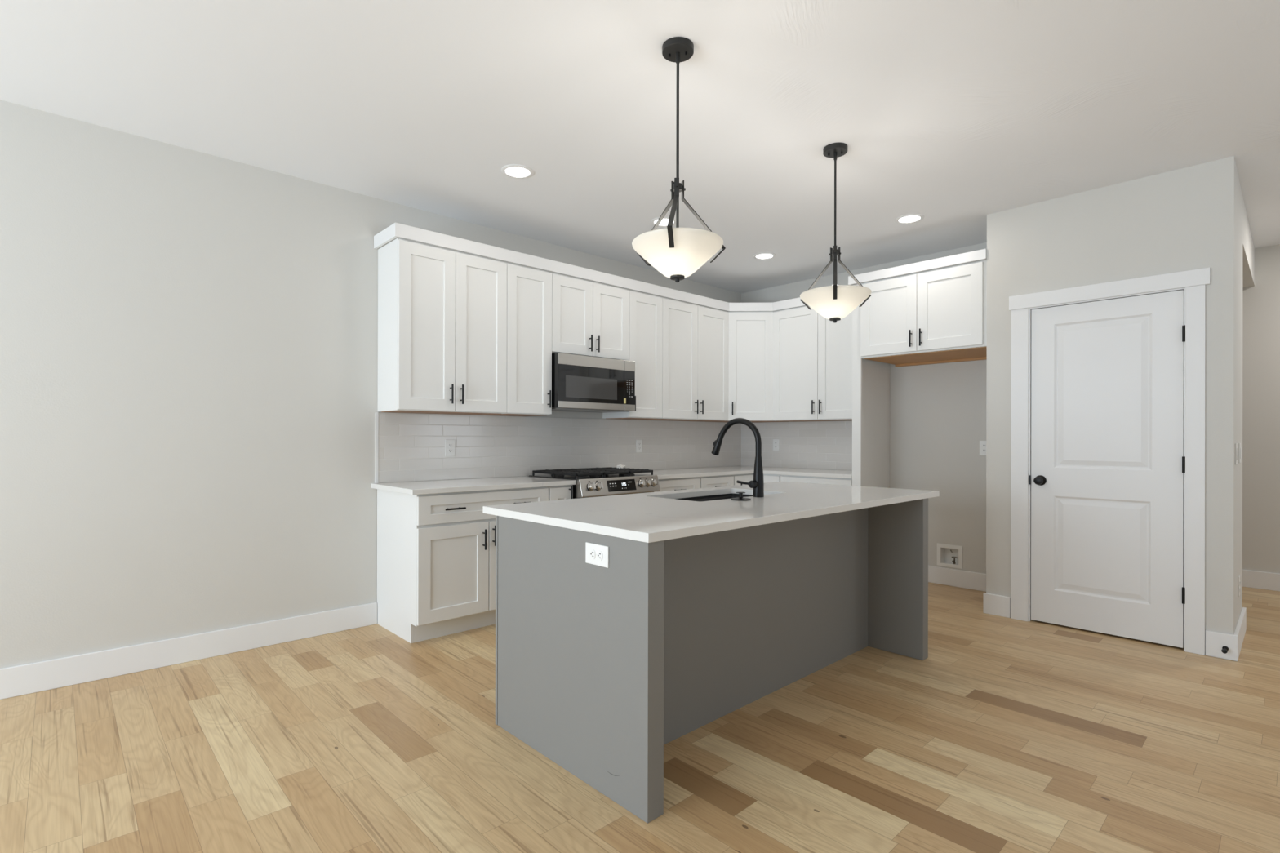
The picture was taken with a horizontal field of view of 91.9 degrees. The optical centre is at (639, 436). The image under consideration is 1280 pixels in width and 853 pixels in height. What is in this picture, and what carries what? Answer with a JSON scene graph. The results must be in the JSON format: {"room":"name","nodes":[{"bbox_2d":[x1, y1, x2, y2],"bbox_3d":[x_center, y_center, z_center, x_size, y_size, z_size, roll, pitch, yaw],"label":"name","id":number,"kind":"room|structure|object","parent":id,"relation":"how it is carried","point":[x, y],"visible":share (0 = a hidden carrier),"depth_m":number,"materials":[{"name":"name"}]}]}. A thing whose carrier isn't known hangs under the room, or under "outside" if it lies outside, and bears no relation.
{"room":"kitchen","nodes":[
{"label":"kitchen","id":0,"kind":"room"},
{"bbox_2d":[0,99,741,668],"bbox_3d":[-1.596,-0.169,4.223,10.980,2.768,0.120,0,0,-43],"label":"wall","id":1,"kind":"structure","parent":0,"point":[188,338],"depth_m":3.31,"materials":[{"name":"white paint"}]},
{"bbox_2d":[0,602,377,699],"bbox_3d":[-3.586,1.139,2.257,5.154,0.140,0.015,0,0,-43],"label":"baseboard","id":2,"kind":"structure","parent":1,"relation":"attached to","point":[33,677],"depth_m":3.29,"materials":[{"name":"white paint"}]},
{"bbox_2d":[375,412,378,483],"bbox_3d":[-1.711,0.070,4.025,0.016,0.460,0.010,0,0,-43],"label":"trim","id":3,"kind":"structure","parent":1,"relation":"attached to","point":[376,413],"depth_m":4.02,"materials":[{"name":"white paint"}]},
{"bbox_2d":[377,237,506,415],"bbox_3d":[-1.303,-0.690,4.152,0.755,1.062,0.381,0,0,-43],"label":"upper cabinet","id":4,"kind":"object","parent":1,"relation":"attached to","point":[442,312],"visible":1,"depth_m":3.99,"materials":[{"name":"white wood"}]},
{"bbox_2d":[373,222,808,311],"bbox_3d":[-0.050,-1.258,4.994,3.858,0.081,1.080,0,0,-24],"label":"crown molding","id":5,"kind":"structure","parent":4,"relation":"attached to","point":[394,230],"depth_m":4.57,"materials":[{"name":"white paint"}]},
{"bbox_2d":[485,262,551,416],"bbox_3d":[-0.890,-0.689,4.540,0.377,1.062,0.381,0,0,-43],"label":"upper cabinet","id":6,"kind":"object","parent":1,"relation":"attached to","point":[529,290],"visible":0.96,"depth_m":4.43,"materials":[{"name":"white wood"}]},
{"bbox_2d":[550,271,629,360],"bbox_3d":[-0.471,-0.921,4.935,0.770,0.594,0.381,0,0,-43],"label":"upper cabinet","id":7,"kind":"object","parent":1,"relation":"attached to","point":[590,318],"visible":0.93,"depth_m":4.80,"materials":[{"name":"white wood"}]},
{"bbox_2d":[551,352,635,413],"bbox_3d":[-0.454,-0.411,4.923,0.764,0.408,0.403,0,0,-43],"label":"microwave","id":8,"kind":"object","parent":7,"relation":"attached to","point":[580,383],"visible":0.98,"depth_m":4.74,"materials":[{"name":"black"}]},
{"bbox_2d":[377,412,852,483],"bbox_3d":[0.243,0.075,4.763,3.839,0.460,1.616,0,0,-43],"label":"tile backsplash","id":9,"kind":"structure","parent":1,"relation":"attached to","point":[411,446],"depth_m":5.16,"materials":[{"name":"white tile"}]},
{"bbox_2d":[444,440,454,456],"bbox_3d":[-1.339,0.078,4.366,0.072,0.117,0.007,0,0,-43],"label":"wall outlet","id":10,"kind":"object","parent":9,"relation":"attached to","point":[449,444],"visible":1,"depth_m":4.36,"materials":[{"name":"white plastic"}]},
{"bbox_2d":[635,440,642,452],"bbox_3d":[-0.005,0.083,5.622,0.072,0.117,0.007,0,0,-43],"label":"wall outlet","id":11,"kind":"object","parent":9,"relation":"attached to","point":[639,442],"visible":1,"depth_m":5.62,"materials":[{"name":"white plastic"}]},
{"bbox_2d":[773,439,778,450],"bbox_3d":[1.389,0.082,6.329,0.007,0.117,0.072,0,0,-43],"label":"wall outlet","id":12,"kind":"object","parent":9,"relation":"attached to","point":[775,442],"visible":1,"depth_m":6.33,"materials":[{"name":"white plastic"}]},
{"bbox_2d":[602,288,662,419],"bbox_3d":[-0.050,-0.686,5.332,0.388,1.062,0.381,0,0,-43],"label":"upper cabinet","id":13,"kind":"object","parent":1,"relation":"attached to","point":[646,310],"visible":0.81,"depth_m":5.24,"materials":[{"name":"white wood"}]},
{"bbox_2d":[644,297,728,422],"bbox_3d":[0.424,-0.685,5.778,0.912,1.062,0.381,0,0,-43],"label":"upper cabinet","id":14,"kind":"object","parent":1,"relation":"attached to","point":[695,337],"visible":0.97,"depth_m":5.64,"materials":[{"name":"white wood"}]},
{"bbox_2d":[704,311,786,422],"bbox_3d":[1.074,-0.683,6.210,0.647,1.062,0.643,0,0,-43],"label":"upper cabinet","id":15,"kind":"object","parent":1,"relation":"attached to","point":[750,333],"visible":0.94,"depth_m":5.97,"materials":[{"name":"white wood"}]},
{"bbox_2d":[0,0,1279,293],"bbox_3d":[1.260,-1.600,1.196,10.980,0.100,8.440,0,0,-43],"label":"ceiling","id":16,"kind":"structure","parent":0,"point":[953,113],"depth_m":2.84,"materials":[{"name":"white paint"}]},
{"bbox_2d":[501,164,533,178],"bbox_3d":[-0.715,-1.548,3.616,0.188,0.006,0.188,0,0,-43],"label":"recessed light","id":17,"kind":"object","parent":16,"relation":"in","point":[514,171],"visible":1,"depth_m":3.60,"materials":[{"name":"white paint"}]},
{"bbox_2d":[650,217,675,226],"bbox_3d":[0.172,-1.546,4.451,0.188,0.006,0.188,0,0,-43],"label":"recessed light","id":18,"kind":"object","parent":16,"relation":"in","point":[664,221],"visible":0.68,"depth_m":4.44,"materials":[{"name":"white paint"}]},
{"bbox_2d":[631,36,725,282],"bbox_3d":[0.145,-1.083,2.474,0.374,0.936,0.389,0,0,-43],"label":"pendant light","id":19,"kind":"object","parent":16,"relation":"hanging from","point":[677,253],"visible":1,"depth_m":2.40,"materials":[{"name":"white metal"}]},
{"bbox_2d":[753,252,775,259],"bbox_3d":[1.062,-1.543,5.282,0.188,0.006,0.188,0,0,-43],"label":"recessed light","id":20,"kind":"object","parent":16,"relation":"in","point":[764,255],"visible":1,"depth_m":5.27,"materials":[{"name":"white paint"}]},
{"bbox_2d":[800,142,871,322],"bbox_3d":[1.035,-1.080,3.325,0.373,0.936,0.393,0,0,-43],"label":"pendant light","id":21,"kind":"object","parent":16,"relation":"hanging from","point":[834,302],"visible":1,"depth_m":3.25,"materials":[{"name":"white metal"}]},
{"bbox_2d":[894,213,924,223],"bbox_3d":[1.906,-1.542,4.379,0.188,0.006,0.188,0,0,-43],"label":"recessed light","id":22,"kind":"object","parent":16,"relation":"in","point":[910,218],"visible":1,"depth_m":4.36,"materials":[{"name":"white paint"}]},
{"bbox_2d":[0,582,1279,852],"bbox_3d":[1.638,1.249,0.937,11.176,0.060,9.700,0,0,-43],"label":"floor","id":23,"kind":"structure","parent":0,"point":[1011,735],"depth_m":2.32,"materials":[{"name":"brown wood"}]},
{"bbox_2d":[377,486,548,643],"bbox_3d":[-1.151,0.775,4.101,0.914,0.882,0.666,0,0,-43],"label":"base cabinet","id":24,"kind":"object","parent":23,"relation":"on","point":[436,553],"visible":0.65,"depth_m":3.77,"materials":[{"name":"white wood"}]},
{"bbox_2d":[370,475,576,494],"bbox_3d":[-1.093,0.317,4.168,1.172,0.030,0.648,0,0,-43],"label":"countertop","id":25,"kind":"structure","parent":24,"relation":"on","point":[419,487],"depth_m":3.99,"materials":[{"name":"white stone"}]},
{"bbox_2d":[547,484,573,500],"bbox_3d":[-0.741,0.776,4.487,0.210,0.882,0.666,0,0,-43],"label":"base cabinet","id":26,"kind":"object","parent":23,"relation":"on","point":[555,492],"visible":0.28,"depth_m":4.27,"materials":[{"name":"white wood"}]},
{"bbox_2d":[528,466,660,498],"bbox_3d":[-0.342,0.726,4.786,0.773,0.944,0.721,0,0,-43],"label":"gas range","id":27,"kind":"object","parent":23,"relation":"on","point":[609,481],"visible":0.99,"depth_m":4.57,"materials":[{"name":"silver metal"}]},
{"bbox_2d":[528,473,650,480],"bbox_3d":[-0.361,0.301,4.808,0.773,0.006,0.622,0,0,-43],"label":"cooktop","id":28,"kind":"object","parent":27,"relation":"in","point":[613,477],"depth_m":4.60,"materials":[{"name":"black metal"}]},
{"bbox_2d":[616,464,626,469],"bbox_3d":[-0.148,0.235,4.857,0.084,0.038,0.062,0,0,-43],"label":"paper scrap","id":29,"kind":"object","parent":27,"relation":"on","point":[620,467],"visible":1,"depth_m":4.84,"materials":[{"name":"white paper"}]},
{"bbox_2d":[653,476,700,492],"bbox_3d":[0.108,0.779,5.287,0.566,0.882,0.666,0,0,-43],"label":"base cabinet","id":30,"kind":"object","parent":23,"relation":"on","point":[684,483],"visible":0.15,"depth_m":5.09,"materials":[{"name":"white wood"}]},
{"bbox_2d":[495,497,928,823],"bbox_3d":[0.479,0.777,3.038,2.159,0.883,0.965,0,0,-43],"label":"kitchen island","id":31,"kind":"object","parent":23,"relation":"on","point":[598,668],"visible":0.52,"depth_m":2.54,"materials":[{"name":"grey paint"}]},
{"bbox_2d":[585,542,608,568],"bbox_3d":[-0.149,0.405,2.127,0.007,0.072,0.122,0,0,-43],"label":"wall outlet","id":32,"kind":"object","parent":31,"relation":"attached to","point":[595,554],"visible":1,"depth_m":2.12,"materials":[{"name":"white plastic"}]},
{"bbox_2d":[590,549,595,559],"bbox_3d":[-0.164,0.405,2.139,0.002,0.033,0.028,0,0,-43],"label":"receptacle","id":33,"kind":"object","parent":32,"relation":"attached to","point":[592,551],"depth_m":2.14,"materials":[{"name":"white plastic"}]},
{"bbox_2d":[596,551,602,560],"bbox_3d":[-0.137,0.405,2.111,0.002,0.033,0.028,0,0,-43],"label":"receptacle","id":34,"kind":"object","parent":32,"relation":"attached to","point":[599,553],"depth_m":2.11,"materials":[{"name":"white plastic"}]},
{"bbox_2d":[482,481,939,542],"bbox_3d":[0.508,0.320,3.108,2.302,0.030,1.038,0,0,-43],"label":"island countertop","id":35,"kind":"structure","parent":31,"relation":"on","point":[649,517],"depth_m":2.62,"materials":[{"name":"white stone"}]},
{"bbox_2d":[675,493,752,501],"bbox_3d":[0.415,0.447,3.293,0.764,0.223,0.426,0,0,-43],"label":"sink","id":36,"kind":"object","parent":35,"relation":"in","point":[707,498],"visible":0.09,"depth_m":3.55,"materials":[{"name":"black metal"}]},
{"bbox_2d":[711,417,764,497],"bbox_3d":[0.497,0.102,3.240,0.084,0.404,0.332,0,0,-43],"label":"kitchen faucet","id":37,"kind":"object","parent":35,"relation":"on","point":[757,484],"visible":1,"depth_m":3.14,"materials":[{"name":"black metal"}]},
{"bbox_2d":[730,492,751,500],"bbox_3d":[0.488,0.286,2.996,0.095,0.037,0.095,0,0,-43],"label":"stopper","id":38,"kind":"object","parent":35,"relation":"on","point":[740,494],"visible":1,"depth_m":2.98,"materials":[{"name":"black metal"}]},
{"bbox_2d":[698,475,733,488],"bbox_3d":[0.481,0.780,5.638,0.456,0.882,0.666,0,0,-43],"label":"base cabinet","id":39,"kind":"object","parent":23,"relation":"on","point":[723,480],"visible":0.16,"depth_m":5.42,"materials":[{"name":"white wood"}]},
{"bbox_2d":[732,473,781,485],"bbox_3d":[1.066,0.781,6.019,0.914,0.882,0.914,0,0,-43],"label":"base cabinet","id":40,"kind":"object","parent":23,"relation":"on","point":[747,477],"visible":0.18,"depth_m":5.65,"materials":[{"name":"white wood"}]},
{"bbox_2d":[637,466,852,479],"bbox_3d":[0.933,0.323,5.412,1.942,0.030,1.616,0,0,-43],"label":"countertop","id":41,"kind":"structure","parent":40,"relation":"on","point":[726,470],"depth_m":5.51,"materials":[{"name":"white stone"}]},
{"bbox_2d":[780,475,852,485],"bbox_3d":[1.710,0.782,5.516,0.666,0.882,0.698,0,0,-43],"label":"base cabinet","id":42,"kind":"object","parent":23,"relation":"on","point":[821,480],"visible":0.08,"depth_m":5.30,"materials":[{"name":"white wood"}]},
{"bbox_2d":[852,284,889,488],"bbox_3d":[1.988,-0.007,5.243,0.638,2.462,0.076,0,0,-43],"label":"panel","id":43,"kind":"object","parent":23,"relation":"on","point":[870,379],"visible":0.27,"depth_m":5.21,"materials":[{"name":"white wood"}]},
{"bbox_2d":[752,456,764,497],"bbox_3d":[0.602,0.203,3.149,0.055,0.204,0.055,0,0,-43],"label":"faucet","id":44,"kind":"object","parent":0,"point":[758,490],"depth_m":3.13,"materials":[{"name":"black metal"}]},
{"bbox_2d":[741,242,1184,573],"bbox_3d":[2.416,-0.159,5.345,0.120,2.768,3.749,0,0,-43],"label":"wall","id":45,"kind":"structure","parent":0,"point":[938,411],"depth_m":5.16,"materials":[{"name":"white paint"}]},
{"bbox_2d":[773,305,852,422],"bbox_3d":[1.722,-0.682,5.716,0.381,1.062,0.978,0,0,-43],"label":"upper cabinet","id":46,"kind":"object","parent":45,"relation":"attached to","point":[812,353],"visible":0.74,"depth_m":5.66,"materials":[{"name":"white wood"}]},
{"bbox_2d":[860,259,986,367],"bbox_3d":[2.315,-0.926,4.857,0.696,0.624,0.931,0,0,-43],"label":"upper cabinet","id":47,"kind":"object","parent":45,"relation":"attached to","point":[940,315],"visible":0.91,"depth_m":4.63,"materials":[{"name":"white wood"}]},
{"bbox_2d":[848,248,986,284],"bbox_3d":[2.191,-1.273,4.805,0.394,0.068,1.026,0,0,-43],"label":"crown molding","id":48,"kind":"structure","parent":47,"relation":"on","point":[979,255],"depth_m":4.62,"materials":[{"name":"white paint"}]},
{"bbox_2d":[937,542,962,568],"bbox_3d":[2.579,0.981,5.129,0.078,0.184,0.202,0,0,-43],"label":"water supply box","id":49,"kind":"object","parent":45,"relation":"attached to","point":[948,555],"visible":1,"depth_m":5.14,"materials":[{"name":"white plastic"}]},
{"bbox_2d":[928,565,986,591],"bbox_3d":[2.541,1.155,5.109,0.015,0.140,0.985,0,0,-43],"label":"baseboard","id":50,"kind":"structure","parent":45,"relation":"attached to","point":[936,575],"depth_m":5.05,"materials":[{"name":"white paint"}]},
{"bbox_2d":[979,440,986,455],"bbox_3d":[2.733,0.088,4.915,0.007,0.117,0.072,0,0,-43],"label":"wall outlet","id":51,"kind":"object","parent":45,"relation":"attached to","point":[982,443],"visible":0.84,"depth_m":4.92,"materials":[{"name":"white plastic"}]},
{"bbox_2d":[986,155,1235,654],"bbox_3d":[2.877,-0.160,3.892,0.120,2.768,1.242,0,0,-43],"label":"wall","id":52,"kind":"structure","parent":0,"point":[1183,219],"depth_m":3.69,"materials":[{"name":"white paint"}]},
{"bbox_2d":[982,592,1010,617],"bbox_3d":[2.446,1.154,4.246,0.015,0.140,0.167,0,0,-43],"label":"baseboard","id":53,"kind":"structure","parent":52,"relation":"attached to","point":[993,604],"depth_m":4.24,"materials":[{"name":"white paint"}]},
{"bbox_2d":[1028,289,1185,648],"bbox_3d":[2.846,0.184,3.821,0.099,2.056,0.784,0,0,-43],"label":"door","id":54,"kind":"structure","parent":52,"relation":"in","point":[1106,478],"depth_m":3.80,"materials":[{"name":"white paint"}]},
{"bbox_2d":[1010,284,1205,655],"bbox_3d":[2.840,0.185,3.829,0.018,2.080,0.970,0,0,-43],"label":"trim","id":55,"kind":"structure","parent":52,"relation":"attached to","point":[1195,295],"depth_m":3.52,"materials":[{"name":"white paint"}]},
{"bbox_2d":[1008,266,1210,311],"bbox_3d":[2.843,-0.901,3.825,0.024,0.092,1.002,0,0,-43],"label":"trim","id":56,"kind":"structure","parent":52,"relation":"attached to","point":[1182,279],"depth_m":3.77,"materials":[{"name":"white paint"}]},
{"bbox_2d":[1205,630,1238,661],"bbox_3d":[3.218,1.155,3.427,0.015,0.140,0.131,0,0,-43],"label":"baseboard","id":57,"kind":"structure","parent":52,"relation":"attached to","point":[1215,641],"depth_m":3.42,"materials":[{"name":"white paint"}]},
{"bbox_2d":[1221,646,1228,653],"bbox_3d":[3.198,1.165,3.385,0.071,0.026,0.026,0,0,-43],"label":"door stop","id":58,"kind":"object","parent":52,"relation":"attached to","point":[1224,650],"visible":1,"depth_m":3.37,"materials":[{"name":"black rubber"}]},
{"bbox_2d":[1235,165,1254,628],"bbox_3d":[4.136,-0.156,4.307,2.281,2.768,0.120,0,0,-43],"label":"wall","id":59,"kind":"structure","parent":0,"point":[1244,244],"depth_m":3.78,"materials":[{"name":"white paint"}]},
{"bbox_2d":[1235,443,1238,464],"bbox_3d":[3.379,0.096,3.505,0.118,0.118,0.009,0,0,-43],"label":"light switch","id":60,"kind":"object","parent":59,"relation":"attached to","point":[1236,444],"visible":1,"depth_m":3.47,"materials":[{"name":"white plastic"}]},
{"bbox_2d":[1238,575,1239,596],"bbox_3d":[3.559,0.886,3.677,0.072,0.117,0.007,0,0,-43],"label":"wall outlet","id":61,"kind":"object","parent":59,"relation":"attached to","point":[1238,575],"visible":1,"depth_m":3.66,"materials":[{"name":"white plastic"}]},
{"bbox_2d":[1233,607,1246,660],"bbox_3d":[3.559,1.156,3.671,0.816,0.140,0.018,0,0,-43],"label":"baseboard","id":62,"kind":"structure","parent":59,"relation":"attached to","point":[1241,628],"depth_m":3.63,"materials":[{"name":"white paint"}]},
{"bbox_2d":[1238,443,1241,462],"bbox_3d":[3.597,0.096,3.711,0.118,0.118,0.009,0,0,-43],"label":"light switch","id":63,"kind":"object","parent":59,"relation":"attached to","point":[1239,444],"visible":1,"depth_m":3.67,"materials":[{"name":"white plastic"}]},
{"bbox_2d":[1242,244,1279,573],"bbox_3d":[5.243,-0.153,4.882,0.120,2.768,8.100,0,0,-43],"label":"wall","id":64,"kind":"structure","parent":0,"point":[1260,301],"depth_m":5.01,"materials":[{"name":"white paint"}]},
{"bbox_2d":[1242,569,1279,591],"bbox_3d":[5.260,1.161,4.761,0.015,0.140,7.900,0,0,-43],"label":"baseboard","id":65,"kind":"structure","parent":64,"relation":"attached to","point":[1251,579],"depth_m":5.00,"materials":[{"name":"white paint"}]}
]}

